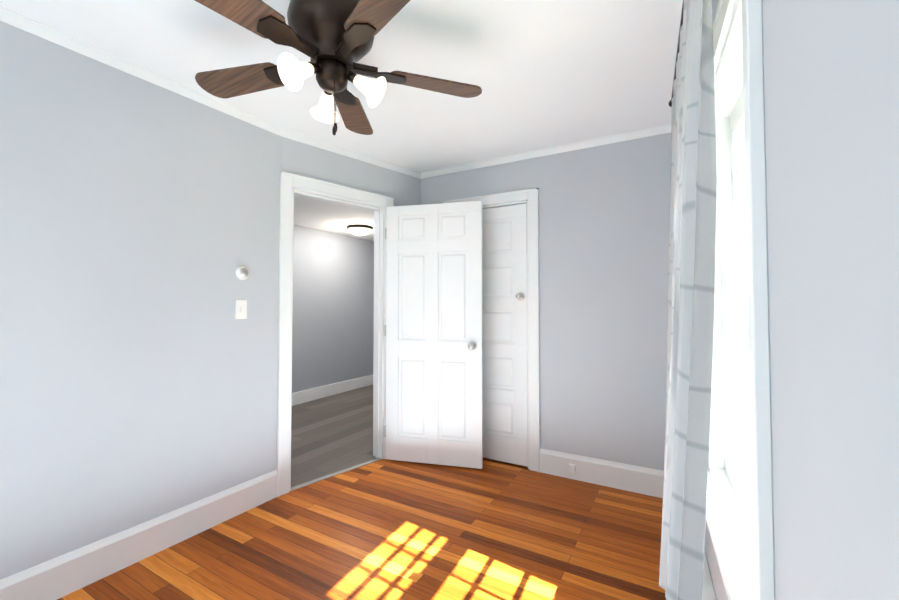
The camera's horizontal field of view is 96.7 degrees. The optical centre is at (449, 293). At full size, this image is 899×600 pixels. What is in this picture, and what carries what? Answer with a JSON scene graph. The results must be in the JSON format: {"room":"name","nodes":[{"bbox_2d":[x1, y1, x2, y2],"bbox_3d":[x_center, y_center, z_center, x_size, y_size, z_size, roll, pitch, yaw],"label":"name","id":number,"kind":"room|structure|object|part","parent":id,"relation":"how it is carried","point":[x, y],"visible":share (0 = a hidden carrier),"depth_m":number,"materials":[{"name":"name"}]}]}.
{"room":"empty bedroom","nodes":[
{"label":"empty bedroom","id":0,"kind":"room"},
{"bbox_2d":[0,21,281,579],"bbox_3d":[-1.973,0.027,1.325,0.193,2.500,3.123,-1,-2,30],"label":"wall","id":1,"kind":"structure","parent":0,"point":[139,221],"depth_m":1.90,"materials":[{"name":"paint"}]},
{"bbox_2d":[0,469,277,599],"bbox_3d":[-1.882,1.192,1.311,0.086,0.170,3.004,-1,-2,30],"label":"baseboard","id":2,"kind":"structure","parent":1,"relation":"attached to","point":[61,576],"depth_m":1.91,"materials":[{"name":"paint"}]},
{"bbox_2d":[235,300,246,318],"bbox_3d":[-1.249,0.097,2.400,0.013,0.114,0.070,-1,-2,30],"label":"light switch","id":3,"kind":"object","parent":1,"relation":"attached to","point":[241,310],"visible":1,"depth_m":2.40,"materials":[{"name":"white plastic"}]},
{"bbox_2d":[235,266,248,279],"bbox_3d":[-1.242,-0.123,2.402,0.029,0.086,0.086,-1,-2,30],"label":"thermostat","id":4,"kind":"object","parent":1,"relation":"attached to","point":[241,272],"visible":1,"depth_m":2.39,"materials":[{"name":"white plastic"}]},
{"bbox_2d":[292,225,373,392],"bbox_3d":[-2.343,0.195,4.334,0.120,2.330,5.190,-1,-2,30],"label":"wall","id":5,"kind":"structure","parent":0,"point":[333,314],"depth_m":5.47,"materials":[{"name":"paint"}]},
{"bbox_2d":[292,375,372,405],"bbox_3d":[-2.284,1.283,4.270,0.015,0.150,4.950,-1,-2,30],"label":"baseboard","id":6,"kind":"structure","parent":5,"relation":"attached to","point":[304,396],"depth_m":5.41,"materials":[{"name":"paint"}]},
{"bbox_2d":[294,194,373,240],"bbox_3d":[-1.470,-0.933,3.867,2.290,0.100,5.350,-1,-2,30],"label":"ceiling","id":7,"kind":"structure","parent":0,"point":[324,215],"depth_m":4.50,"materials":[{"name":"paint"}]},
{"bbox_2d":[347,224,372,234],"bbox_3d":[-1.145,-0.797,5.111,0.330,0.104,0.330,-1,-2,30],"label":"hall ceiling light","id":8,"kind":"object","parent":7,"relation":"attached to","point":[356,229],"visible":1,"depth_m":5.00,"materials":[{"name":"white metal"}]},
{"bbox_3d":[-1.145,-0.782,5.111,0.296,0.074,0.296,-1,-2,30],"label":"lamp shade","id":9,"kind":"part","parent":8,"relation":"part of","materials":[{"name":"white glass"}]},
{"bbox_2d":[0,0,682,172],"bbox_3d":[-0.482,-1.175,1.254,3.000,0.100,4.580,-1,-2,30],"label":"ceiling","id":10,"kind":"structure","parent":0,"point":[543,74],"depth_m":1.92,"materials":[{"name":"paint"}]},
{"bbox_2d":[195,0,481,135],"bbox_3d":[-0.474,-0.848,1.484,1.176,0.542,1.149,-1,-2,30],"label":"ceiling fan","id":11,"kind":"object","parent":10,"relation":"hanging from","point":[333,40],"visible":1,"depth_m":1.44,"materials":[{"name":"brown wood"}]},
{"bbox_3d":[-0.445,-0.942,1.515,0.320,0.352,0.320,-1,-2,30],"label":"motor","id":12,"kind":"part","parent":11,"relation":"part of","materials":[{"name":"brown metal"}]},
{"bbox_2d":[281,137,420,205],"bbox_3d":[-0.689,0.078,3.167,0.120,2.500,1.367,-1,-2,44],"label":"wall","id":13,"kind":"structure","parent":0,"point":[316,163],"depth_m":3.02,"materials":[{"name":"paint"}]},
{"bbox_2d":[277,171,393,496],"bbox_3d":[-0.835,0.264,2.992,0.144,2.119,0.938,-1,-2,44],"label":"door frame","id":14,"kind":"structure","parent":13,"relation":"attached to","point":[288,181],"depth_m":2.74,"materials":[{"name":"paint"}]},
{"bbox_2d":[291,458,381,490],"bbox_3d":[-0.811,1.321,2.940,0.040,0.009,0.748,-1,-2,44],"label":"threshold","id":15,"kind":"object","parent":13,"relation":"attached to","point":[332,474],"depth_m":2.90,"materials":[{"name":"grey"}]},
{"bbox_2d":[384,201,482,468],"bbox_3d":[-0.134,0.307,3.121,0.788,2.015,0.177,0,-2,14],"label":"door","id":16,"kind":"structure","parent":13,"relation":"in","point":[434,375],"depth_m":3.10,"materials":[{"name":"paint"}]},
{"bbox_3d":[-0.512,0.307,3.208,0.012,1.670,0.040,0,-2,14],"label":"door hinge","id":17,"kind":"part","parent":16,"relation":"part of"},
{"bbox_3d":[0.199,0.397,3.036,0.104,0.062,0.177,0,-2,14],"label":"knob","id":18,"kind":"part","parent":16,"relation":"part of","materials":[{"name":"silver metal"}]},
{"bbox_2d":[57,385,665,599],"bbox_3d":[-0.762,1.346,2.710,4.603,0.060,6.550,-1,-2,30],"label":"floor","id":19,"kind":"structure","parent":0,"point":[384,529],"depth_m":2.12,"materials":[{"name":"brown wood"}]},
{"bbox_2d":[702,549,715,599],"bbox_3d":[0.670,1.148,0.950,0.069,0.239,3.516,-1,-2,26],"label":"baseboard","id":20,"kind":"structure","parent":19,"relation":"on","point":[708,592],"depth_m":1.43,"materials":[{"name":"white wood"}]},
{"bbox_2d":[421,132,670,470],"bbox_3d":[0.641,0.076,3.090,2.240,2.500,0.120,-1,-2,30],"label":"wall","id":21,"kind":"structure","parent":0,"point":[603,252],"depth_m":2.79,"materials":[{"name":"paint"}]},
{"bbox_2d":[0,6,670,178],"bbox_3d":[-0.482,-1.104,1.270,2.623,0.042,4.210,-1,-2,30],"label":"crown molding","id":22,"kind":"structure","parent":21,"relation":"attached to","point":[14,19],"depth_m":2.48,"materials":[{"name":"paint"}]},
{"bbox_2d":[444,188,539,471],"bbox_3d":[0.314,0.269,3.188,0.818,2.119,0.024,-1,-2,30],"label":"trim","id":23,"kind":"structure","parent":21,"relation":"attached to","point":[531,195],"depth_m":3.00,"materials":[{"name":"paint"}]},
{"bbox_2d":[482,204,527,466],"bbox_3d":[0.314,0.314,3.186,0.620,2.005,0.106,-1,-2,30],"label":"closet door","id":24,"kind":"structure","parent":21,"relation":"in","point":[504,331],"depth_m":3.14,"materials":[{"name":"paint"}]},
{"bbox_3d":[0.531,0.022,3.050,0.062,0.062,0.071,-1,-2,30],"label":"knob","id":25,"kind":"part","parent":24,"relation":"part of","materials":[{"name":"silver metal"}]},
{"bbox_2d":[540,448,663,497],"bbox_3d":[1.072,1.231,2.735,0.930,0.170,0.016,-1,-2,30],"label":"baseboard","id":26,"kind":"structure","parent":21,"relation":"attached to","point":[635,479],"depth_m":2.73,"materials":[{"name":"paint"}]},
{"bbox_2d":[569,464,574,473],"bbox_3d":[0.868,1.244,2.831,0.044,0.060,0.018,-1,-2,30],"label":"jack","id":27,"kind":"object","parent":26,"relation":"attached to","point":[572,468],"visible":1,"depth_m":2.82,"materials":[{"name":"white plastic"}]},
{"bbox_2d":[704,0,898,599],"bbox_3d":[0.602,0.008,0.626,0.120,2.500,4.458,-1,-2,26],"label":"wall","id":28,"kind":"structure","parent":0,"point":[831,89],"depth_m":0.48,"materials":[{"name":"paint"}]},
{"bbox_2d":[668,0,683,106],"bbox_3d":[0.814,-0.958,1.324,0.094,0.060,1.466,-1,-2,26],"label":"curtain rod","id":29,"kind":"object","parent":28,"relation":"attached to","point":[670,101],"visible":0.15,"depth_m":1.56,"materials":[{"name":"brown metal"}]},
{"bbox_2d":[659,0,716,599],"bbox_3d":[0.782,0.067,1.385,0.125,2.021,1.152,-1,-2,26],"label":"curtain","id":30,"kind":"object","parent":29,"relation":"hanging from","point":[692,244],"visible":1,"depth_m":0.91,"materials":[{"name":"white fabric"}]},
{"bbox_2d":[706,0,774,599],"bbox_3d":[0.852,0.000,1.134,0.220,1.524,0.971,-1,-2,26],"label":"window","id":31,"kind":"structure","parent":28,"relation":"in","point":[738,343],"depth_m":1.10,"materials":[{"name":"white glass"}]},
{"bbox_3d":[0.858,-0.016,1.131,0.094,1.295,0.741,-1,-2,26],"label":"window sash","id":32,"kind":"part","parent":31,"relation":"part of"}
]}

